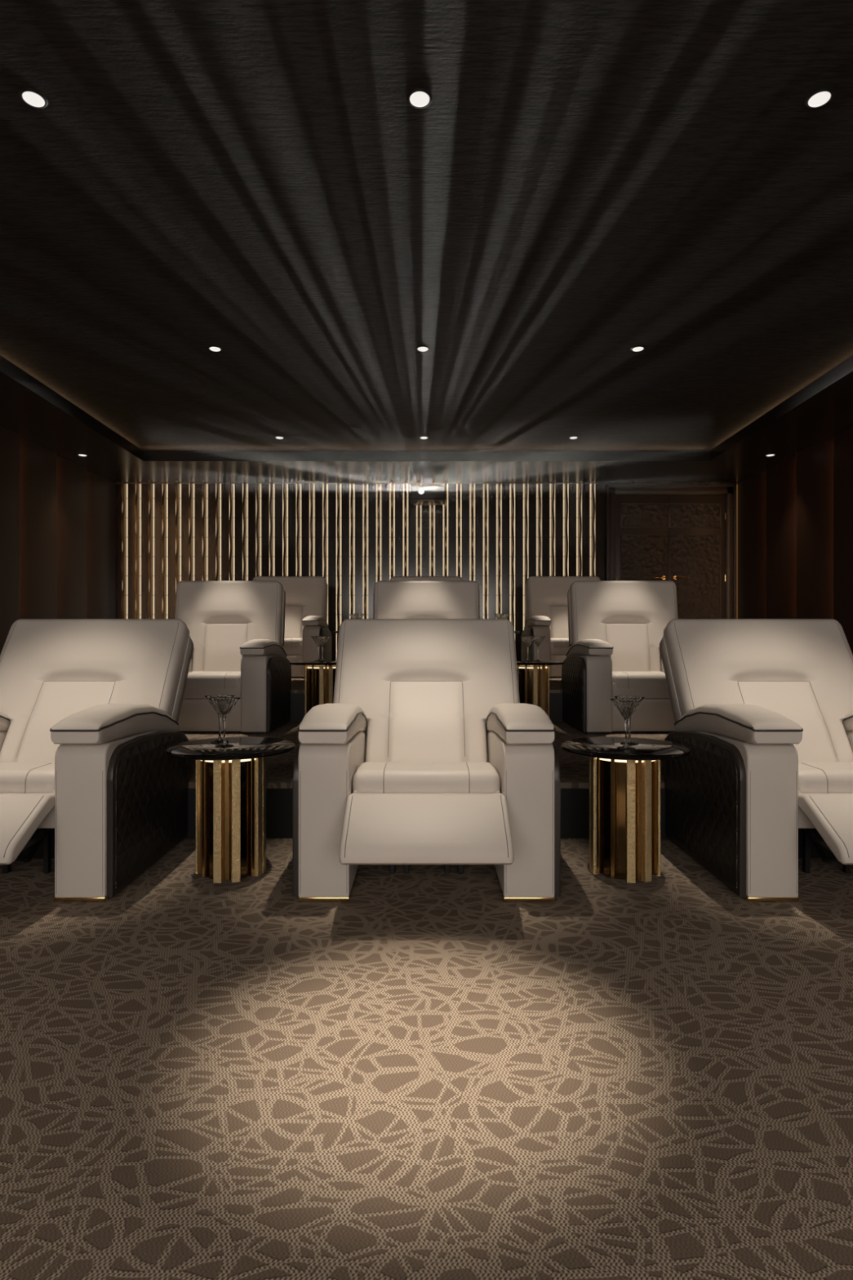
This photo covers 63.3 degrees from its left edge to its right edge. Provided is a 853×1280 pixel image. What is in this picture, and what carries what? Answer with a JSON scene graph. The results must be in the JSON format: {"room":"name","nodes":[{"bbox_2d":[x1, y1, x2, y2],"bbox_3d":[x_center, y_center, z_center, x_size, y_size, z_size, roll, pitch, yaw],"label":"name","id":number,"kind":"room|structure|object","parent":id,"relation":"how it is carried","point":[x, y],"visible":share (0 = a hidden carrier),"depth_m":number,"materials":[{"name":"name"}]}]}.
{"room":"home theater","nodes":[
{"label":"home theater","id":0,"kind":"room"},
{"bbox_2d":[0,426,115,653],"bbox_3d":[-4.463,-0.595,3.230,0.255,3.190,12.860,0,0,0],"label":"wall","id":1,"kind":"structure","parent":0,"point":[58,517],"depth_m":8.02,"materials":[{"name":"red wood"}]},
{"bbox_2d":[115,482,737,660],"bbox_3d":[0.000,-0.600,9.685,9.180,3.200,0.250,0,0,0],"label":"wall","id":2,"kind":"structure","parent":0,"point":[355,536],"depth_m":9.66,"materials":[{"name":"brown metal"}]},
{"bbox_2d":[605,484,737,618],"bbox_3d":[3.395,-0.858,9.602,1.800,2.596,0.115,0,0,0],"label":"door","id":3,"kind":"structure","parent":2,"relation":"in","point":[684,535],"depth_m":9.61,"materials":[{"name":"brown wood"}]},
{"bbox_2d":[288,693,564,721],"bbox_3d":[0.000,0.595,6.129,8.780,0.250,0.022,0,0,0],"label":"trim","id":4,"kind":"structure","parent":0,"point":[297,700],"depth_m":6.12,"materials":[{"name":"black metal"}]},
{"bbox_2d":[0,0,852,450],"bbox_3d":[0.000,-2.410,2.790,7.540,0.080,11.980,0,0,0],"label":"ceiling","id":5,"kind":"structure","parent":0,"point":[580,184],"depth_m":3.87,"materials":[{"name":"black fabric"}]},
{"bbox_2d":[18,88,48,108],"bbox_3d":[-1.720,-2.366,3.030,0.112,0.008,0.112,0,0,0],"label":"recessed light","id":6,"kind":"object","parent":5,"relation":"in","point":[33,98],"visible":1,"depth_m":3.02,"materials":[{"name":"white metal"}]},
{"bbox_2d":[22,91,44,107],"bbox_3d":[-1.720,-2.366,3.030,0.086,0.007,0.086,0,0,0],"label":"diffuser","id":7,"kind":"object","parent":6,"relation":"attached to","point":[33,99],"depth_m":3.02,"materials":[{"name":"white plastic"}]},
{"bbox_2d":[208,346,222,351],"bbox_3d":[-1.720,-2.366,5.630,0.112,0.008,0.112,0,0,0],"label":"recessed light","id":8,"kind":"object","parent":5,"relation":"in","point":[215,348],"visible":1,"depth_m":5.62,"materials":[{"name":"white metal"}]},
{"bbox_2d":[209,346,220,351],"bbox_3d":[-1.720,-2.366,5.630,0.086,0.007,0.086,0,0,0],"label":"diffuser","id":9,"kind":"object","parent":8,"relation":"attached to","point":[212,348],"depth_m":5.62,"materials":[{"name":"white plastic"}]},
{"bbox_2d":[274,435,284,439],"bbox_3d":[-1.720,-2.366,8.100,0.112,0.008,0.112,0,0,0],"label":"recessed light","id":10,"kind":"object","parent":5,"relation":"in","point":[276,437],"visible":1,"depth_m":8.09,"materials":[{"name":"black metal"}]},
{"bbox_2d":[406,88,432,108],"bbox_3d":[-0.030,-2.366,3.030,0.112,0.008,0.112,0,0,0],"label":"recessed light","id":11,"kind":"object","parent":5,"relation":"in","point":[419,98],"visible":1,"depth_m":3.02,"materials":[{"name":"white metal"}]},
{"bbox_2d":[409,91,429,107],"bbox_3d":[-0.030,-2.366,3.030,0.086,0.007,0.086,0,0,0],"label":"diffuser","id":12,"kind":"object","parent":11,"relation":"attached to","point":[417,99],"depth_m":3.02,"materials":[{"name":"white plastic"}]},
{"bbox_2d":[416,346,429,351],"bbox_3d":[-0.030,-2.366,5.630,0.112,0.008,0.112,0,0,0],"label":"recessed light","id":13,"kind":"object","parent":5,"relation":"in","point":[421,348],"visible":1,"depth_m":5.62,"materials":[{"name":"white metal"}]},
{"bbox_2d":[417,346,427,351],"bbox_3d":[-0.030,-2.366,5.630,0.086,0.007,0.086,0,0,0],"label":"diffuser","id":14,"kind":"object","parent":13,"relation":"attached to","point":[419,348],"depth_m":5.62,"materials":[{"name":"white plastic"}]},
{"bbox_2d":[419,435,428,439],"bbox_3d":[-0.030,-2.366,8.100,0.112,0.008,0.112,0,0,0],"label":"recessed light","id":15,"kind":"object","parent":5,"relation":"in","point":[421,437],"visible":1,"depth_m":8.09,"materials":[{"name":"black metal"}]},
{"bbox_2d":[568,435,578,439],"bbox_3d":[1.720,-2.366,8.100,0.112,0.008,0.112,0,0,0],"label":"recessed light","id":16,"kind":"object","parent":5,"relation":"in","point":[571,437],"visible":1,"depth_m":8.09,"materials":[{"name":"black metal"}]},
{"bbox_2d":[631,346,644,351],"bbox_3d":[1.720,-2.366,5.630,0.112,0.008,0.112,0,0,0],"label":"recessed light","id":17,"kind":"object","parent":5,"relation":"in","point":[637,348],"visible":1,"depth_m":5.62,"materials":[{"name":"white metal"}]},
{"bbox_2d":[632,346,643,351],"bbox_3d":[1.720,-2.366,5.630,0.086,0.007,0.086,0,0,0],"label":"diffuser","id":18,"kind":"object","parent":17,"relation":"attached to","point":[634,348],"depth_m":5.62,"materials":[{"name":"white plastic"}]},
{"bbox_2d":[804,88,834,108],"bbox_3d":[1.720,-2.366,3.030,0.112,0.008,0.112,0,0,0],"label":"recessed light","id":19,"kind":"object","parent":5,"relation":"in","point":[820,98],"visible":1,"depth_m":3.02,"materials":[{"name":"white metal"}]},
{"bbox_2d":[808,91,831,107],"bbox_3d":[1.720,-2.366,3.030,0.086,0.007,0.086,0,0,0],"label":"diffuser","id":20,"kind":"object","parent":19,"relation":"attached to","point":[817,99],"depth_m":3.02,"materials":[{"name":"white plastic"}]},
{"bbox_2d":[0,838,852,1279],"bbox_3d":[0.000,1.050,0.150,9.180,0.100,6.700,0,0,0],"label":"floor","id":21,"kind":"structure","parent":0,"point":[426,1073],"depth_m":1.56,"materials":[{"name":"carpet"}]},
{"bbox_2d":[0,618,193,902],"bbox_3d":[-1.720,0.445,3.057,1.036,1.111,1.400,0,0,0],"label":"recliner","id":22,"kind":"object","parent":21,"relation":"on","point":[90,708],"visible":1,"depth_m":3.07,"materials":[{"name":"beige leather"}]},
{"bbox_2d":[164,737,295,883],"bbox_3d":[-0.842,0.728,2.994,0.540,0.545,0.540,0,0,0],"label":"side table","id":23,"kind":"object","parent":21,"relation":"on","point":[231,781],"visible":0.98,"depth_m":2.88,"materials":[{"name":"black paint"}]},
{"bbox_2d":[204,694,234,742],"bbox_3d":[-0.926,0.351,3.100,0.129,0.207,0.128,0,0,0],"label":"martini glass","id":24,"kind":"object","parent":23,"relation":"on","point":[219,740],"visible":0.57,"depth_m":3.09,"materials":[{"name":"clear glass"}]},
{"bbox_2d":[204,694,234,714],"bbox_3d":[-0.926,0.290,3.100,0.129,0.085,0.128,0,0,0],"label":"bowl","id":25,"kind":"object","parent":24,"relation":"on","point":[211,696],"depth_m":3.09,"materials":[{"name":"clear glass"}]},
{"bbox_2d":[208,696,239,747],"bbox_3d":[-0.866,0.351,2.965,0.129,0.207,0.128,0,0,-17],"label":"martini glass","id":26,"kind":"object","parent":23,"relation":"on","point":[224,706],"visible":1,"depth_m":2.94,"materials":[{"name":"clear glass"}]},
{"bbox_2d":[208,696,239,717],"bbox_3d":[-0.866,0.290,2.965,0.129,0.085,0.128,0,0,-17],"label":"bowl","id":27,"kind":"object","parent":26,"relation":"on","point":[223,705],"depth_m":2.94,"materials":[{"name":"clear glass"}]},
{"bbox_2d":[184,788,668,838],"bbox_3d":[0.000,0.875,3.499,8.780,0.250,0.022,0,0,0],"label":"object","id":28,"kind":"structure","parent":21,"relation":"on","point":[575,802],"depth_m":3.49,"materials":[{"name":"black metal"}]},
{"bbox_2d":[292,618,560,902],"bbox_3d":[0.000,0.445,3.057,1.036,1.111,1.400,0,0,0],"label":"recliner","id":29,"kind":"object","parent":21,"relation":"on","point":[426,749],"visible":1,"depth_m":2.66,"materials":[{"name":"beige leather"}]},
{"bbox_2d":[560,737,691,883],"bbox_3d":[0.856,0.728,2.994,0.540,0.545,0.540,0,0,-2],"label":"side table","id":30,"kind":"object","parent":21,"relation":"on","point":[624,784],"visible":0.97,"depth_m":2.88,"materials":[{"name":"gold metal"}]},
{"bbox_2d":[610,697,642,749],"bbox_3d":[0.838,0.351,2.905,0.129,0.207,0.128,0,0,-17],"label":"martini glass","id":31,"kind":"object","parent":30,"relation":"on","point":[626,707],"visible":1,"depth_m":2.88,"materials":[{"name":"clear glass"}]},
{"bbox_2d":[610,697,642,719],"bbox_3d":[0.838,0.290,2.905,0.129,0.085,0.128,0,0,-17],"label":"bowl","id":32,"kind":"object","parent":31,"relation":"on","point":[626,707],"depth_m":2.88,"materials":[{"name":"clear glass"}]},
{"bbox_2d":[614,695,644,744],"bbox_3d":[0.893,0.351,3.045,0.129,0.207,0.128,0,0,0],"label":"martini glass","id":33,"kind":"object","parent":30,"relation":"on","point":[629,741],"visible":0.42,"depth_m":3.04,"materials":[{"name":"clear glass"}]},
{"bbox_2d":[614,695,644,715],"bbox_3d":[0.893,0.290,3.045,0.129,0.085,0.128,0,0,0],"label":"bowl","id":34,"kind":"object","parent":33,"relation":"on","point":[624,696],"depth_m":3.06,"materials":[{"name":"clear glass"}]},
{"bbox_2d":[659,618,852,902],"bbox_3d":[1.720,0.445,3.057,1.036,1.111,1.400,0,0,0],"label":"recliner","id":35,"kind":"object","parent":21,"relation":"on","point":[762,708],"visible":1,"depth_m":3.08,"materials":[{"name":"beige leather"}]},
{"bbox_2d":[0,355,852,483],"bbox_3d":[0.000,-2.259,3.280,9.180,0.138,12.960,0,0,0],"label":"ceiling","id":36,"kind":"structure","parent":0,"point":[41,416],"depth_m":8.48,"materials":[{"name":"black paint"}]},
{"bbox_2d":[77,453,87,456],"bbox_3d":[-4.070,-2.186,8.190,0.112,0.008,0.112,0,0,0],"label":"recessed light","id":37,"kind":"object","parent":36,"relation":"in","point":[80,455],"visible":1,"depth_m":8.17,"materials":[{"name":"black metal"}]},
{"bbox_2d":[410,477,445,505],"bbox_3d":[0.020,-2.025,9.370,0.470,0.333,0.420,0,0,0],"label":"projector","id":38,"kind":"object","parent":36,"relation":"hanging from","point":[428,494],"visible":1,"depth_m":9.20,"materials":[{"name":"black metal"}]},
{"bbox_2d":[765,453,775,456],"bbox_3d":[4.070,-2.186,8.190,0.112,0.008,0.112,0,0,0],"label":"recessed light","id":39,"kind":"object","parent":36,"relation":"in","point":[767,455],"visible":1,"depth_m":8.17,"materials":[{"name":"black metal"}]},
{"bbox_2d":[178,721,674,788],"bbox_3d":[0.000,0.910,6.580,9.180,0.380,6.160,0,0,0],"label":"floor","id":40,"kind":"structure","parent":0,"point":[574,768],"depth_m":4.34,"materials":[{"name":"carpet"}]},
{"bbox_2d":[174,580,291,733],"bbox_3d":[-1.720,0.101,5.720,1.036,1.238,0.922,0,0,0],"label":"recliner","id":41,"kind":"object","parent":40,"relation":"on","point":[236,628],"visible":0.82,"depth_m":5.89,"materials":[{"name":"beige leather"}]},
{"bbox_2d":[288,660,336,715],"bbox_3d":[-0.845,0.448,5.645,0.540,0.545,0.540,0,0,-11],"label":"side table","id":42,"kind":"object","parent":40,"relation":"on","point":[319,677],"visible":0.61,"depth_m":5.52,"materials":[{"name":"gold metal"}]},
{"bbox_2d":[311,635,321,661],"bbox_3d":[-0.888,0.071,5.700,0.129,0.207,0.128,0,0,0],"label":"martini glass","id":43,"kind":"object","parent":42,"relation":"on","point":[315,640],"visible":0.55,"depth_m":5.68,"materials":[{"name":"clear glass"}]},
{"bbox_2d":[311,635,321,646],"bbox_3d":[-0.888,0.010,5.700,0.129,0.085,0.128,0,0,0],"label":"bowl","id":44,"kind":"object","parent":43,"relation":"on","point":[315,640],"depth_m":5.67,"materials":[{"name":"clear glass"}]},
{"bbox_2d":[314,635,330,662],"bbox_3d":[-0.835,0.071,5.560,0.129,0.207,0.128,0,0,-17],"label":"martini glass","id":45,"kind":"object","parent":42,"relation":"on","point":[322,640],"visible":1,"depth_m":5.54,"materials":[{"name":"clear glass"}]},
{"bbox_2d":[314,635,330,646],"bbox_3d":[-0.835,0.010,5.560,0.129,0.085,0.128,0,0,-17],"label":"bowl","id":46,"kind":"object","parent":45,"relation":"on","point":[322,640],"depth_m":5.53,"materials":[{"name":"clear glass"}]},
{"bbox_2d":[373,580,479,618],"bbox_3d":[0.000,0.101,5.720,1.036,1.238,0.922,0,0,0],"label":"recliner","id":47,"kind":"object","parent":40,"relation":"on","point":[392,599],"visible":0.29,"depth_m":5.99,"materials":[{"name":"beige leather"}]},
{"bbox_2d":[516,660,564,716],"bbox_3d":[0.850,0.448,5.645,0.540,0.545,0.540,0,0,-14],"label":"side table","id":48,"kind":"object","parent":40,"relation":"on","point":[534,676],"visible":0.58,"depth_m":5.52,"materials":[{"name":"gold metal"}]},
{"bbox_2d":[520,635,535,662],"bbox_3d":[0.815,0.071,5.570,0.129,0.207,0.128,0,0,-17],"label":"martini glass","id":49,"kind":"object","parent":48,"relation":"on","point":[527,640],"visible":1,"depth_m":5.54,"materials":[{"name":"clear glass"}]},
{"bbox_2d":[520,635,535,646],"bbox_3d":[0.815,0.010,5.570,0.129,0.085,0.128,0,0,-17],"label":"bowl","id":50,"kind":"object","parent":49,"relation":"on","point":[527,640],"depth_m":5.54,"materials":[{"name":"clear glass"}]},
{"bbox_2d":[530,635,546,661],"bbox_3d":[0.915,0.071,5.680,0.129,0.207,0.128,0,0,0],"label":"martini glass","id":51,"kind":"object","parent":48,"relation":"on","point":[537,640],"visible":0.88,"depth_m":5.66,"materials":[{"name":"clear glass"}]},
{"bbox_2d":[530,635,546,646],"bbox_3d":[0.915,0.010,5.680,0.129,0.085,0.128,0,0,0],"label":"bowl","id":52,"kind":"object","parent":51,"relation":"on","point":[537,640],"depth_m":5.65,"materials":[{"name":"clear glass"}]},
{"bbox_2d":[561,580,678,733],"bbox_3d":[1.720,0.101,5.720,1.036,1.238,0.922,0,0,0],"label":"recliner","id":53,"kind":"object","parent":40,"relation":"on","point":[616,628],"visible":0.88,"depth_m":5.88,"materials":[{"name":"beige leather"}]},
{"bbox_2d":[290,676,562,693],"bbox_3d":[0.000,0.580,7.895,9.180,0.280,3.530,0,0,0],"label":"floor","id":54,"kind":"structure","parent":0,"point":[297,682],"depth_m":6.72,"materials":[{"name":"carpet"}]},
{"bbox_2d":[253,576,331,678],"bbox_3d":[-1.720,-0.179,8.350,1.036,1.238,0.922,0,0,0],"label":"recliner","id":55,"kind":"object","parent":54,"relation":"on","point":[306,597],"visible":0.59,"depth_m":8.55,"materials":[{"name":"beige leather"}]},
{"bbox_2d":[390,576,462,580],"bbox_3d":[0.000,-0.179,8.350,1.036,1.238,0.922,0,0,0],"label":"recliner","id":56,"kind":"object","parent":54,"relation":"on","point":[393,578],"visible":0.03,"depth_m":8.64,"materials":[{"name":"beige leather"}]},
{"bbox_2d":[521,576,599,678],"bbox_3d":[1.720,-0.179,8.350,1.036,1.238,0.922,0,0,0],"label":"recliner","id":57,"kind":"object","parent":54,"relation":"on","point":[546,597],"visible":0.56,"depth_m":8.56,"materials":[{"name":"beige leather"}]},
{"bbox_3d":[-0.850,0.167,8.280,0.540,0.545,0.540,0,0,-23],"label":"side table","id":58,"kind":"object","parent":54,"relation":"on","visible":0},
{"bbox_2d":[349,613,356,618],"bbox_3d":[-0.870,-0.209,8.360,0.129,0.207,0.128,0,0,0],"label":"martini glass","id":59,"kind":"object","parent":58,"relation":"on","point":[353,616],"visible":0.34,"depth_m":8.32,"materials":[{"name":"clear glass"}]},
{"bbox_2d":[354,613,364,618],"bbox_3d":[-0.800,-0.209,8.220,0.129,0.207,0.128,0,0,-17],"label":"martini glass","id":60,"kind":"object","parent":58,"relation":"on","point":[357,615],"visible":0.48,"depth_m":8.19,"materials":[{"name":"clear glass"}]},
{"bbox_3d":[0.850,0.167,8.280,0.540,0.545,0.540,0,0,-25],"label":"side table","id":61,"kind":"object","parent":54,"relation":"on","visible":0},
{"bbox_2d":[493,613,504,618],"bbox_3d":[0.860,-0.209,8.190,0.129,0.207,0.128,0,0,-17],"label":"martini glass","id":62,"kind":"object","parent":61,"relation":"on","point":[499,615],"visible":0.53,"depth_m":8.16,"materials":[{"name":"clear glass"}]},
{"bbox_2d":[501,613,509,618],"bbox_3d":[0.930,-0.209,8.300,0.129,0.207,0.128,0,0,0],"label":"martini glass","id":63,"kind":"object","parent":61,"relation":"on","point":[505,615],"visible":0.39,"depth_m":8.27,"materials":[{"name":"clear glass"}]},
{"bbox_2d":[737,426,852,653],"bbox_3d":[4.463,-0.595,3.230,0.255,3.190,12.860,0,0,0],"label":"wall","id":64,"kind":"structure","parent":0,"point":[795,516],"depth_m":8.02,"materials":[{"name":"red wood"}]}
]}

